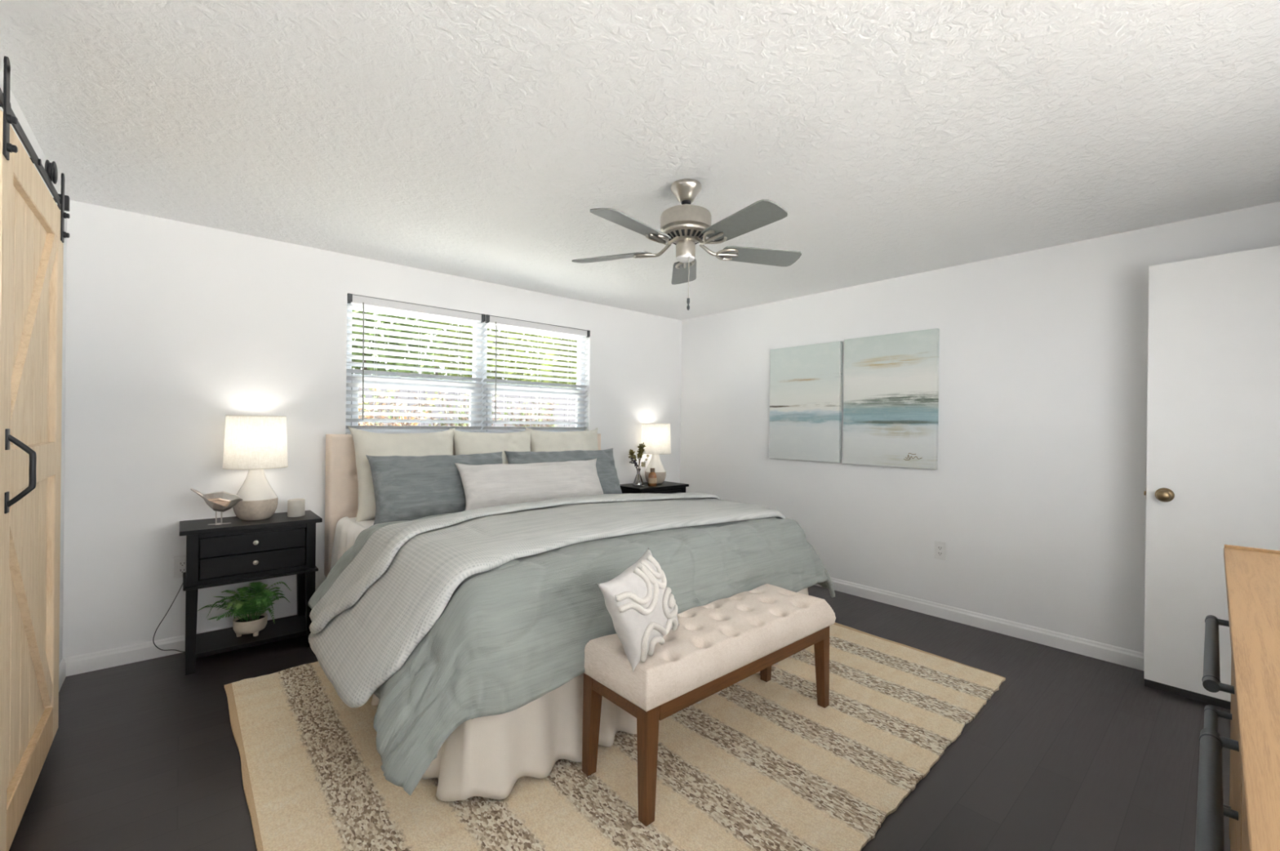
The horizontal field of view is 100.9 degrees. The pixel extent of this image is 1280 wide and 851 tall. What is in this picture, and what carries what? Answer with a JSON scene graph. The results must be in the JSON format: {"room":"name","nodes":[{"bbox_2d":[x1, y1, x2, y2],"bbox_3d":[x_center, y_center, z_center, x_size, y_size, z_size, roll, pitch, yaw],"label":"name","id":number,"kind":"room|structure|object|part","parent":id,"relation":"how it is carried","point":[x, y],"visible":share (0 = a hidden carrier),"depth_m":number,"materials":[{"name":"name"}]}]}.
{"room":"bedroom","nodes":[
{"label":"bedroom","id":0,"kind":"room"},
{"bbox_2d":[0,70,66,664],"bbox_3d":[-1.394,0.077,0.858,0.130,2.300,4.362,1,0,-41],"label":"wall","id":1,"kind":"structure","parent":0,"point":[15,108],"depth_m":2.49,"materials":[{"name":"paint"}]},
{"bbox_2d":[0,56,70,850],"bbox_3d":[-1.902,0.090,1.662,0.108,2.131,0.928,1,0,-41],"label":"barn door","id":2,"kind":"structure","parent":1,"relation":"in","point":[33,234],"depth_m":1.62,"materials":[{"name":"brown wood"}]},
{"bbox_3d":[-1.636,0.119,1.395,0.055,0.220,0.028,1,0,-41],"label":"door handle","id":3,"kind":"part","parent":2,"relation":"part of","materials":[{"name":"black metal"}]},
{"bbox_3d":[-1.936,0.180,1.645,0.036,1.942,0.896,1,0,-41],"label":"plank panel","id":4,"kind":"part","parent":2,"relation":"part of","materials":[{"name":"brown wood"}]},
{"bbox_3d":[-1.928,1.090,1.662,0.025,0.130,0.674,1,0,-41],"label":"rail","id":5,"kind":"part","parent":2,"relation":"part of","materials":[{"name":"brown wood"}]},
{"bbox_3d":[-1.917,0.122,1.661,0.025,0.120,0.674,1,0,-41],"label":"rail","id":6,"kind":"part","parent":2,"relation":"part of","materials":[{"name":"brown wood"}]},
{"bbox_3d":[-1.907,-0.737,1.661,0.025,0.115,0.674,1,0,-41],"label":"rail","id":7,"kind":"part","parent":2,"relation":"part of","materials":[{"name":"brown wood"}]},
{"bbox_2d":[0,88,70,211],"bbox_3d":[-1.709,-0.890,1.387,0.077,0.058,1.950,1,0,-41],"label":"barn door track","id":8,"kind":"object","parent":1,"relation":"attached to","point":[34,158],"visible":0.59,"depth_m":1.75,"materials":[{"name":"black metal"}]},
{"bbox_2d":[58,657,66,691],"bbox_3d":[-1.352,1.183,0.906,0.013,0.088,4.362,1,0,-41],"label":"baseboard","id":9,"kind":"structure","parent":1,"relation":"attached to","point":[62,666],"depth_m":2.48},
{"bbox_2d":[62,200,681,657],"bbox_3d":[-1.227,0.077,3.978,4.472,2.300,0.130,1,0,-41],"label":"wall","id":10,"kind":"structure","parent":0,"point":[174,328],"depth_m":2.88,"materials":[{"name":"paint"}]},
{"bbox_2d":[152,582,185,651],"bbox_3d":[-2.409,0.977,2.838,0.304,0.468,0.029,1,0,-39],"label":"power cord","id":11,"kind":"object","parent":10,"relation":"attached to","point":[182,583],"visible":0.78,"depth_m":2.77,"materials":[{"name":"plastic"}]},
{"bbox_2d":[173,555,186,577],"bbox_3d":[-2.451,0.756,2.830,0.072,0.116,0.010,1,0,-41],"label":"wall outlet","id":12,"kind":"object","parent":10,"relation":"attached to","point":[180,562],"visible":0.69,"depth_m":2.82,"materials":[{"name":"white plastic"}]},
{"bbox_2d":[177,560,186,573],"bbox_3d":[-2.450,0.756,2.828,0.034,0.068,0.004,1,0,-41],"label":"receptacle","id":13,"kind":"object","parent":12,"relation":"attached to","point":[181,563],"depth_m":2.82,"materials":[{"name":"white plastic"}]},
{"bbox_2d":[63,613,297,675],"bbox_3d":[-1.192,1.183,3.925,4.212,0.088,0.013,1,0,-41],"label":"baseboard","id":14,"kind":"structure","parent":10,"relation":"attached to","point":[82,663],"depth_m":2.68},
{"bbox_2d":[346,303,481,431],"bbox_3d":[-1.569,-0.370,3.716,0.927,0.926,0.070,1,0,-41],"label":"window","id":15,"kind":"structure","parent":10,"relation":"in","point":[348,310],"depth_m":3.66,"materials":[{"name":"plastic"}]},
{"bbox_3d":[-1.565,-0.144,3.709,0.837,0.375,0.050,1,0,-41],"label":"sash","id":16,"kind":"part","parent":15,"relation":"part of","materials":[{"name":"plastic"}]},
{"bbox_2d":[346,293,484,434],"bbox_3d":[-1.525,-0.383,3.663,0.916,0.898,0.081,1,0,-41],"label":"window blind","id":17,"kind":"object","parent":15,"relation":"attached to","point":[363,300],"visible":0.92,"depth_m":3.62,"materials":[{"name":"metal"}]},
{"bbox_3d":[-1.536,0.057,3.669,0.914,0.018,0.052,1,0,-41],"label":"rail","id":18,"kind":"part","parent":17,"relation":"part of","materials":[{"name":"white plastic"}]},
{"bbox_3d":[-1.531,-0.369,3.668,0.569,0.826,0.051,1,0,-41],"label":"ladder cord","id":19,"kind":"part","parent":17,"relation":"part of","materials":[{"name":"white fabric"}]},
{"bbox_2d":[480,322,585,431],"bbox_3d":[-0.859,-0.362,4.332,0.953,0.926,0.070,1,0,-41],"label":"window","id":20,"kind":"structure","parent":10,"relation":"in","point":[483,389],"depth_m":4.20,"materials":[{"name":"plastic"}]},
{"bbox_3d":[-0.855,-0.137,4.325,0.863,0.375,0.050,1,0,-41],"label":"sash","id":21,"kind":"part","parent":20,"relation":"part of","materials":[{"name":"plastic"}]},
{"bbox_2d":[482,314,590,433],"bbox_3d":[-0.814,-0.376,4.280,0.948,0.898,0.081,1,0,-41],"label":"window blind","id":22,"kind":"object","parent":20,"relation":"attached to","point":[491,319],"visible":0.91,"depth_m":4.25,"materials":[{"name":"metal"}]},
{"bbox_3d":[-0.824,0.064,4.286,0.946,0.018,0.052,1,0,-41],"label":"rail","id":23,"kind":"part","parent":22,"relation":"part of","materials":[{"name":"white plastic"}]},
{"bbox_3d":[-0.819,-0.362,4.286,0.589,0.826,0.051,1,0,-41],"label":"ladder cord","id":24,"kind":"part","parent":22,"relation":"part of","materials":[{"name":"white fabric"}]},
{"bbox_2d":[8,584,1231,850],"bbox_3d":[0.232,1.294,2.283,4.472,0.100,4.622,1,0,-41],"label":"floor","id":25,"kind":"structure","parent":0,"point":[1072,751],"depth_m":1.95,"materials":[{"name":"black wood"}]},
{"bbox_2d":[179,510,322,675],"bbox_3d":[-2.110,0.865,2.871,0.600,0.705,0.372,1,0,-41],"label":"nightstand","id":26,"kind":"object","parent":25,"relation":"on","point":[279,544],"visible":0.98,"depth_m":2.76,"materials":[{"name":"black paint"}]},
{"bbox_3d":[-2.401,1.007,2.823,0.044,0.414,0.044,1,0,-41],"label":"leg","id":27,"kind":"part","parent":26,"relation":"part of","materials":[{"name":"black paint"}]},
{"bbox_3d":[-2.210,1.010,2.604,0.044,0.414,0.044,1,0,-41],"label":"leg","id":28,"kind":"part","parent":26,"relation":"part of","materials":[{"name":"black paint"}]},
{"bbox_2d":[191,487,243,524],"bbox_3d":[-2.188,0.414,2.734,0.211,0.196,0.094,1,0,-33],"label":"bird figurine","id":29,"kind":"object","parent":26,"relation":"on","point":[222,501],"visible":1,"depth_m":2.72,"materials":[{"name":"silver metal"}]},
{"bbox_3d":[-2.193,0.474,2.732,0.005,0.069,0.005,1,0,35],"label":"leg","id":30,"kind":"part","parent":29,"relation":"part of","materials":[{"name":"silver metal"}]},
{"bbox_2d":[197,581,291,636],"bbox_3d":[-2.082,0.985,2.825,0.379,0.286,0.340,1,0,20],"label":"potted fern","id":31,"kind":"object","parent":26,"relation":"on","point":[249,622],"visible":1,"depth_m":2.81,"materials":[{"name":"green plant"}]},
{"bbox_3d":[-2.112,0.795,2.875,0.568,0.016,0.353,1,0,-41],"label":"waist moulding","id":32,"kind":"part","parent":26,"relation":"part of","materials":[{"name":"black paint"}]},
{"bbox_2d":[195,614,306,657],"bbox_3d":[-2.118,1.137,2.877,0.532,0.020,0.323,1,0,-41],"label":"shelf","id":33,"kind":"object","parent":26,"relation":"attached to","point":[218,641],"depth_m":2.83,"materials":[{"name":"black paint"}]},
{"bbox_2d":[232,612,267,636],"bbox_3d":[-2.107,1.082,2.857,0.154,0.092,0.154,1,0,-41],"label":"pot","id":34,"kind":"object","parent":33,"relation":"on","point":[244,624],"depth_m":2.82,"materials":[{"name":"beige ceramic"}]},
{"bbox_3d":[-2.099,0.713,2.861,0.446,0.100,0.279,1,0,-41],"label":"drawer","id":35,"kind":"part","parent":26,"relation":"part of","materials":[{"name":"black paint"}]},
{"bbox_3d":[-2.098,0.609,2.861,0.446,0.100,0.279,1,0,-41],"label":"drawer","id":36,"kind":"part","parent":26,"relation":"part of","materials":[{"name":"black paint"}]},
{"bbox_2d":[222,414,288,520],"bbox_3d":[-2.111,0.230,2.904,0.294,0.566,0.294,1,0,-41],"label":"table lamp","id":37,"kind":"object","parent":26,"relation":"on","point":[253,443],"visible":0.95,"depth_m":2.82,"materials":[{"name":"white fabric"}]},
{"bbox_3d":[-2.109,0.088,2.904,0.290,0.280,0.290,1,0,-41],"label":"lamp shade","id":38,"kind":"part","parent":37,"relation":"part of","materials":[{"name":"fabric"}]},
{"bbox_3d":[-1.997,0.710,2.743,0.025,0.025,0.033,1,0,-41],"label":"knob","id":39,"kind":"part","parent":26,"relation":"part of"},
{"bbox_3d":[-1.996,0.607,2.743,0.025,0.025,0.033,1,0,-41],"label":"knob","id":40,"kind":"part","parent":26,"relation":"part of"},
{"bbox_2d":[287,497,305,516],"bbox_3d":[-1.954,0.467,3.003,0.084,0.094,0.084,1,0,-41],"label":"candle","id":41,"kind":"object","parent":26,"relation":"on","point":[295,507],"visible":1,"depth_m":2.97,"materials":[{"name":"wax"}]},
{"bbox_3d":[-2.023,1.011,3.151,0.044,0.414,0.044,1,0,-41],"label":"leg","id":42,"kind":"part","parent":26,"relation":"part of","materials":[{"name":"black paint"}]},
{"bbox_3d":[-1.833,1.014,2.932,0.044,0.414,0.044,1,0,-41],"label":"leg","id":43,"kind":"part","parent":26,"relation":"part of","materials":[{"name":"black paint"}]},
{"bbox_2d":[224,622,1005,850],"bbox_3d":[-0.018,1.235,2.580,3.118,0.011,2.513,1,0,-41],"label":"area rug","id":44,"kind":"object","parent":25,"relation":"on","point":[757,764],"visible":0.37,"depth_m":1.88,"materials":[{"name":"fabric"}]},
{"bbox_2d":[324,433,808,801],"bbox_3d":[-0.456,0.653,3.122,2.155,1.166,2.154,1,0,-41],"label":"bed","id":45,"kind":"object","parent":44,"relation":"on","point":[484,756],"visible":0.08,"depth_m":1.85,"materials":[{"name":"fabric"}]},
{"bbox_3d":[-0.443,0.724,3.106,1.985,0.305,1.940,1,0,-41],"label":"mattress","id":46,"kind":"part","parent":45,"relation":"part of","materials":[{"name":"white fabric"}]},
{"bbox_2d":[347,426,455,521],"bbox_3d":[-1.458,0.298,3.340,0.260,0.585,0.668,1,0,43],"label":"euro pillow","id":47,"kind":"object","parent":45,"relation":"on","point":[366,442],"visible":0.48,"depth_m":3.19,"materials":[{"name":"beige fabric"}]},
{"bbox_2d":[365,451,502,524],"bbox_3d":[-1.214,0.373,3.274,0.864,0.401,0.263,1,0,-42],"label":"pillow sham","id":48,"kind":"object","parent":45,"relation":"on","point":[406,487],"visible":0.63,"depth_m":3.09,"materials":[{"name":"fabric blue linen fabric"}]},
{"bbox_3d":[-1.135,0.495,3.875,2.030,0.866,0.123,1,0,-41],"label":"headboard","id":49,"kind":"part","parent":45,"relation":"part of","materials":[{"name":"fabric"}]},
{"bbox_2d":[448,427,531,463],"bbox_3d":[-1.013,0.305,3.732,0.630,0.584,0.256,1,0,-38],"label":"euro pillow","id":50,"kind":"object","parent":45,"relation":"on","point":[464,442],"visible":0.33,"depth_m":3.67,"materials":[{"name":"beige fabric"}]},
{"bbox_2d":[524,426,598,451],"bbox_3d":[-0.567,0.303,4.114,0.674,0.584,0.254,1,0,-38],"label":"euro pillow","id":51,"kind":"object","parent":45,"relation":"on","point":[540,441],"visible":0.41,"depth_m":4.04,"materials":[{"name":"beige fabric"}]},
{"bbox_2d":[504,448,622,493],"bbox_3d":[-0.534,0.374,3.891,0.927,0.396,0.251,1,0,-38],"label":"pillow sham","id":52,"kind":"object","parent":45,"relation":"on","point":[606,471],"visible":0.38,"depth_m":3.95,"materials":[{"name":"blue fabric"}]},
{"bbox_2d":[307,511,835,795],"bbox_3d":[-0.215,0.759,2.827,2.512,0.550,1.564,1,0,-41],"label":"duvet","id":53,"kind":"object","parent":45,"relation":"on","point":[510,634],"visible":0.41,"depth_m":1.82,"materials":[{"name":"fabric"}]},
{"bbox_2d":[454,457,603,510],"bbox_3d":[-0.679,0.388,3.493,1.061,0.315,0.201,1,0,-39],"label":"lumbar pillow","id":54,"kind":"object","parent":53,"relation":"on","point":[490,485],"visible":0.91,"depth_m":3.37,"materials":[{"name":"white fabric"}]},
{"bbox_2d":[308,492,786,707],"bbox_3d":[-0.290,0.677,2.867,2.554,0.539,1.229,1,0,-41],"label":"throw blanket","id":55,"kind":"object","parent":53,"relation":"on","point":[364,628],"visible":0.93,"depth_m":2.12,"materials":[{"name":"white fabric"}]},
{"bbox_2d":[582,583,835,826],"bbox_3d":[0.318,0.996,2.108,1.130,0.475,0.375,1,0,-41],"label":"bench","id":56,"kind":"object","parent":44,"relation":"on","point":[716,645],"visible":0.86,"depth_m":1.86,"materials":[{"name":"fabric"}]},
{"bbox_3d":[-0.167,1.047,1.874,0.054,0.362,0.053,1,0,-41],"label":"leg","id":57,"kind":"part","parent":56,"relation":"part of","materials":[{"name":"brown wood"}]},
{"bbox_2d":[596,547,679,672],"bbox_3d":[0.009,0.610,1.784,0.168,0.339,0.353,1,0,32],"label":"throw cushion","id":58,"kind":"object","parent":56,"relation":"on","point":[642,610],"visible":1,"depth_m":1.71,"materials":[{"name":"fabric"}]},
{"bbox_3d":[-0.020,0.536,1.717,0.051,0.113,0.153,-23,-2,36],"label":"raised cord","id":59,"kind":"part","parent":58,"relation":"part of","materials":[{"name":"white fabric"}]},
{"bbox_3d":[-0.008,0.546,1.726,0.052,0.152,0.190,-23,-2,36],"label":"raised cord","id":60,"kind":"part","parent":58,"relation":"part of","materials":[{"name":"white fabric"}]},
{"bbox_3d":[0.043,0.494,1.833,0.050,0.088,0.076,-23,-2,36],"label":"raised cord","id":61,"kind":"part","parent":58,"relation":"part of","materials":[{"name":"white fabric"}]},
{"bbox_3d":[0.053,0.515,1.827,0.051,0.111,0.120,-23,-2,36],"label":"raised cord","id":62,"kind":"part","parent":58,"relation":"part of","materials":[{"name":"white fabric"}]},
{"bbox_3d":[0.056,0.714,1.734,0.031,0.057,0.092,1,0,34],"label":"raised cord","id":63,"kind":"part","parent":58,"relation":"part of","materials":[{"name":"white fabric"}]},
{"bbox_3d":[0.062,0.682,1.753,0.057,0.101,0.220,-23,-2,36],"label":"raised cord","id":64,"kind":"part","parent":58,"relation":"part of","materials":[{"name":"white fabric"}]},
{"bbox_3d":[0.099,0.618,1.828,0.052,0.097,0.108,-23,-2,36],"label":"raised cord","id":65,"kind":"part","parent":58,"relation":"part of","materials":[{"name":"white fabric"}]},
{"bbox_3d":[0.110,0.613,1.843,0.029,0.037,0.071,1,0,5],"label":"raised cord","id":66,"kind":"part","parent":58,"relation":"part of","materials":[{"name":"white fabric"}]},
{"bbox_3d":[0.023,1.049,1.658,0.054,0.362,0.053,1,0,-41],"label":"leg","id":67,"kind":"part","parent":56,"relation":"part of","materials":[{"name":"brown wood"}]},
{"bbox_2d":[583,583,835,711],"bbox_3d":[0.320,0.815,2.107,1.130,0.113,0.375,1,0,-41],"label":"seat cushion","id":68,"kind":"object","parent":56,"relation":"on","point":[713,641],"depth_m":1.90,"materials":[{"name":"fabric"}]},
{"bbox_3d":[0.612,1.055,2.557,0.054,0.362,0.053,1,0,-41],"label":"leg","id":69,"kind":"part","parent":56,"relation":"part of","materials":[{"name":"brown wood"}]},
{"bbox_3d":[0.802,1.057,2.341,0.054,0.362,0.053,1,0,-41],"label":"leg","id":70,"kind":"part","parent":56,"relation":"part of","materials":[{"name":"brown wood"}]},
{"bbox_2d":[619,480,688,493],"bbox_3d":[0.110,0.889,4.798,0.600,0.705,0.372,1,0,-41],"label":"nightstand","id":71,"kind":"object","parent":25,"relation":"on","point":[665,486],"visible":0.2,"depth_m":4.68,"materials":[{"name":"black paint"}]},
{"bbox_2d":[632,468,644,485],"bbox_3d":[-0.014,0.459,4.694,0.100,0.152,0.100,1,0,-41],"label":"glass vase","id":72,"kind":"object","parent":71,"relation":"on","point":[635,478],"visible":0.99,"depth_m":4.68,"materials":[{"name":"clear glass"}]},
{"bbox_2d":[628,441,649,484],"bbox_3d":[-0.012,0.334,4.674,0.248,0.378,0.119,1,0,-41],"label":"dried flowers","id":73,"kind":"object","parent":72,"relation":"in","point":[641,446],"visible":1,"depth_m":4.66,"materials":[{"name":"green plant"}]},
{"bbox_2d":[648,467,656,485],"bbox_3d":[0.110,0.457,4.696,0.078,0.159,0.078,1,0,-41],"label":"bottle","id":74,"kind":"object","parent":71,"relation":"on","point":[652,475],"visible":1,"depth_m":4.67,"materials":[{"name":"glass"}]},
{"bbox_2d":[640,422,671,484],"bbox_3d":[0.145,0.259,4.909,0.289,0.555,0.289,1,0,-41],"label":"table lamp","id":75,"kind":"object","parent":71,"relation":"on","point":[655,437],"visible":0.84,"depth_m":4.81,"materials":[{"name":"white fabric"}]},
{"bbox_3d":[0.147,0.121,4.909,0.284,0.274,0.284,1,0,-41],"label":"lamp shade","id":76,"kind":"part","parent":75,"relation":"part of","materials":[{"name":"fabric"}]},
{"bbox_3d":[0.121,0.633,4.787,0.446,0.100,0.279,1,0,-41],"label":"drawer","id":77,"kind":"part","parent":71,"relation":"part of","materials":[{"name":"black paint"}]},
{"bbox_2d":[1195,543,1279,850],"bbox_3d":[1.138,0.786,0.764,1.560,0.938,0.453,1,0,-43],"label":"dresser","id":78,"kind":"object","parent":25,"relation":"on","point":[1252,575],"visible":1,"depth_m":0.74,"materials":[{"name":"brown wood"}]},
{"bbox_3d":[0.723,0.491,0.654,0.524,0.025,0.049,1,0,-43],"label":"bar handle","id":79,"kind":"part","parent":78,"relation":"part of","materials":[{"name":"black metal"}]},
{"bbox_3d":[1.286,0.497,1.172,0.524,0.025,0.049,1,0,-43],"label":"bar handle","id":80,"kind":"part","parent":78,"relation":"part of","materials":[{"name":"black metal"}]},
{"bbox_3d":[1.283,0.729,1.172,0.524,0.025,0.049,1,0,-43],"label":"bar handle","id":81,"kind":"part","parent":78,"relation":"part of","materials":[{"name":"black metal"}]},
{"bbox_3d":[1.281,0.961,1.172,0.524,0.025,0.049,1,0,-43],"label":"bar handle","id":82,"kind":"part","parent":78,"relation":"part of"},
{"bbox_3d":[1.420,0.945,1.020,0.737,0.231,0.364,1,0,-43],"label":"drawer","id":83,"kind":"part","parent":78,"relation":"part of","materials":[{"name":"brown wood"}]},
{"bbox_3d":[1.423,0.708,1.020,0.737,0.231,0.364,1,0,-43],"label":"drawer","id":84,"kind":"part","parent":78,"relation":"part of","materials":[{"name":"brown wood"}]},
{"bbox_3d":[0.860,0.702,0.502,0.737,0.231,0.364,1,0,-43],"label":"drawer","id":85,"kind":"part","parent":78,"relation":"part of","materials":[{"name":"brown wood"}]},
{"bbox_2d":[0,0,1279,319],"bbox_3d":[0.259,-1.105,2.281,4.472,0.100,4.622,1,0,-41],"label":"ceiling","id":86,"kind":"structure","parent":0,"point":[477,140],"depth_m":1.84,"materials":[{"name":"white paint"}]},
{"bbox_2d":[572,178,801,310],"bbox_3d":[0.200,-0.778,2.301,1.050,0.556,1.049,1,0,-41],"label":"ceiling fan","id":87,"kind":"object","parent":86,"relation":"hanging from","point":[685,225],"visible":1,"depth_m":2.26,"materials":[{"name":"silver metal"}]},
{"bbox_3d":[-0.132,-0.782,2.462,0.379,0.034,0.132,1,0,22],"label":"blade","id":88,"kind":"part","parent":87,"relation":"part of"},
{"bbox_3d":[-0.029,-0.781,2.054,0.132,0.034,0.379,1,0,40],"label":"blade","id":89,"kind":"part","parent":87,"relation":"part of","materials":[{"name":"grey wood"}]},
{"bbox_3d":[0.225,-0.778,2.686,0.132,0.034,0.379,1,0,4],"label":"blade","id":90,"kind":"part","parent":87,"relation":"part of","materials":[{"name":"grey wood"}]},
{"bbox_2d":[665,226,703,244],"bbox_3d":[0.201,-0.823,2.329,0.188,0.038,0.188,1,0,-41],"label":"vent","id":91,"kind":"object","parent":87,"relation":"attached to","point":[681,235],"depth_m":2.27,"materials":[{"name":"metal"}]},
{"bbox_3d":[0.210,-0.527,2.291,0.013,0.053,0.013,1,0,-41],"label":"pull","id":92,"kind":"part","parent":87,"relation":"part of","materials":[{"name":"grey metal"}]},
{"bbox_3d":[0.210,-0.654,2.295,0.003,0.205,0.010,1,0,-7],"label":"pull chain","id":93,"kind":"part","parent":87,"relation":"part of","materials":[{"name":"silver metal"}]},
{"bbox_3d":[0.392,-0.776,2.025,0.132,0.034,0.379,1,0,-32],"label":"blade","id":94,"kind":"part","parent":87,"relation":"part of","materials":[{"name":"grey wood"}]},
{"bbox_3d":[0.548,-0.774,2.416,0.379,0.034,0.132,1,0,-14],"label":"blade","id":95,"kind":"part","parent":87,"relation":"part of","materials":[{"name":"grey wood"}]},
{"bbox_2d":[680,201,1279,653],"bbox_3d":[1.885,0.112,3.705,0.130,2.300,4.362,1,0,-41],"label":"wall","id":96,"kind":"structure","parent":0,"point":[1035,496],"depth_m":3.24,"materials":[{"name":"paint"}]},
{"bbox_2d":[768,341,842,462],"bbox_3d":[1.314,-0.180,4.238,0.036,0.920,0.629,1,0,-41],"label":"canvas painting","id":97,"kind":"object","parent":96,"relation":"attached to","point":[806,380],"visible":1,"depth_m":4.20},
{"bbox_2d":[842,328,939,469],"bbox_3d":[1.752,-0.177,3.732,0.038,0.931,0.650,1,0,-41],"label":"canvas painting","id":98,"kind":"object","parent":96,"relation":"attached to","point":[891,381],"visible":1,"depth_m":3.69,"materials":[{"name":"fabric"}]},
{"bbox_2d":[934,540,946,559],"bbox_3d":[1.979,0.823,3.481,0.010,0.116,0.072,1,0,-41],"label":"wall outlet","id":99,"kind":"object","parent":96,"relation":"attached to","point":[940,546],"visible":1,"depth_m":3.48,"materials":[{"name":"white plastic"}]},
{"bbox_2d":[937,544,942,555],"bbox_3d":[1.978,0.823,3.480,0.004,0.068,0.034,1,0,-41],"label":"receptacle","id":100,"kind":"object","parent":99,"relation":"attached to","point":[940,547],"depth_m":3.48,"materials":[{"name":"white plastic"}]},
{"bbox_2d":[814,577,1144,671],"bbox_3d":[1.819,1.217,3.659,0.013,0.088,4.362,1,0,-41],"label":"baseboard","id":101,"kind":"structure","parent":96,"relation":"attached to","point":[1114,654],"depth_m":3.21,"materials":[{"name":"white wood"}]},
{"bbox_2d":[1143,245,1279,709],"bbox_3d":[2.735,0.250,2.292,0.160,2.045,0.793,1,0,-41],"label":"door","id":102,"kind":"structure","parent":96,"relation":"in","point":[1213,467],"depth_m":2.43,"materials":[{"name":"wood"}]},
{"bbox_3d":[2.485,0.332,2.505,0.062,0.067,0.067,1,0,-41],"label":"knob","id":103,"kind":"part","parent":102,"relation":"part of","materials":[{"name":"gold metal"}]},
{"label":"outside","id":104,"kind":"structure","parent":0,"visible":0},
{"bbox_3d":[-7.976,1.445,12.983,19.000,0.100,21.958,1,0,-41],"label":"ground","id":105,"kind":"structure","parent":104,"visible":0},
{"bbox_2d":[358,387,431,425],"bbox_3d":[-3.545,0.420,6.721,1.426,2.063,1.061,1,0,-41],"label":"shrub","id":106,"kind":"object","parent":105,"relation":"on","point":[370,388],"visible":0.08,"depth_m":6.73,"materials":[{"name":"green plant"}]},
{"bbox_2d":[351,310,444,378],"bbox_3d":[-5.269,-1.164,10.210,2.741,5.192,2.772,1,0,-41],"label":"tree","id":107,"kind":"object","parent":105,"relation":"on","point":[354,311],"visible":0.08,"depth_m":9.95,"materials":[{"name":"green plant"}]},
{"bbox_2d":[379,315,498,380],"bbox_3d":[-5.520,-1.654,14.512,3.438,6.157,3.367,1,0,-41],"label":"tree","id":108,"kind":"object","parent":105,"relation":"on","point":[444,342],"visible":0.04,"depth_m":13.98,"materials":[{"name":"green plant"}]},
{"bbox_2d":[422,390,501,426],"bbox_3d":[-2.500,0.452,7.258,1.125,2.022,0.812,1,0,14],"label":"shrub","id":109,"kind":"object","parent":105,"relation":"on","point":[442,398],"visible":0.11,"depth_m":7.24,"materials":[{"name":"green plant"}]},
{"bbox_2d":[358,386,575,426],"bbox_3d":[-3.821,0.344,8.683,10.120,2.200,0.142,1,0,-41],"label":"fence","id":110,"kind":"object","parent":105,"relation":"on","point":[365,388],"visible":0.02,"depth_m":9.25,"materials":[{"name":"wood"}]},
{"bbox_2d":[433,321,557,386],"bbox_3d":[-3.301,-1.087,12.217,2.903,5.080,2.890,1,0,-41],"label":"tree","id":111,"kind":"object","parent":105,"relation":"on","point":[440,322],"visible":0.09,"depth_m":11.78,"materials":[{"name":"green plant"}]},
{"bbox_2d":[491,395,559,426],"bbox_3d":[-1.681,0.488,8.185,1.051,1.968,1.030,1,0,36],"label":"shrub","id":112,"kind":"object","parent":105,"relation":"on","point":[544,408],"visible":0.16,"depth_m":8.08,"materials":[{"name":"green plant"}]},
{"bbox_2d":[508,332,577,386],"bbox_3d":[-2.915,-1.625,17.083,3.322,6.155,3.356,1,0,-10],"label":"tree","id":113,"kind":"object","parent":105,"relation":"on","point":[550,375],"visible":0.02,"depth_m":16.41,"materials":[{"name":"green plant"}]},
{"bbox_2d":[543,337,577,387],"bbox_3d":[-1.171,-1.109,14.036,2.978,5.169,2.888,1,0,-41],"label":"tree","id":114,"kind":"object","parent":105,"relation":"on","point":[557,344],"visible":0.04,"depth_m":13.47,"materials":[{"name":"green plant"}]}
]}

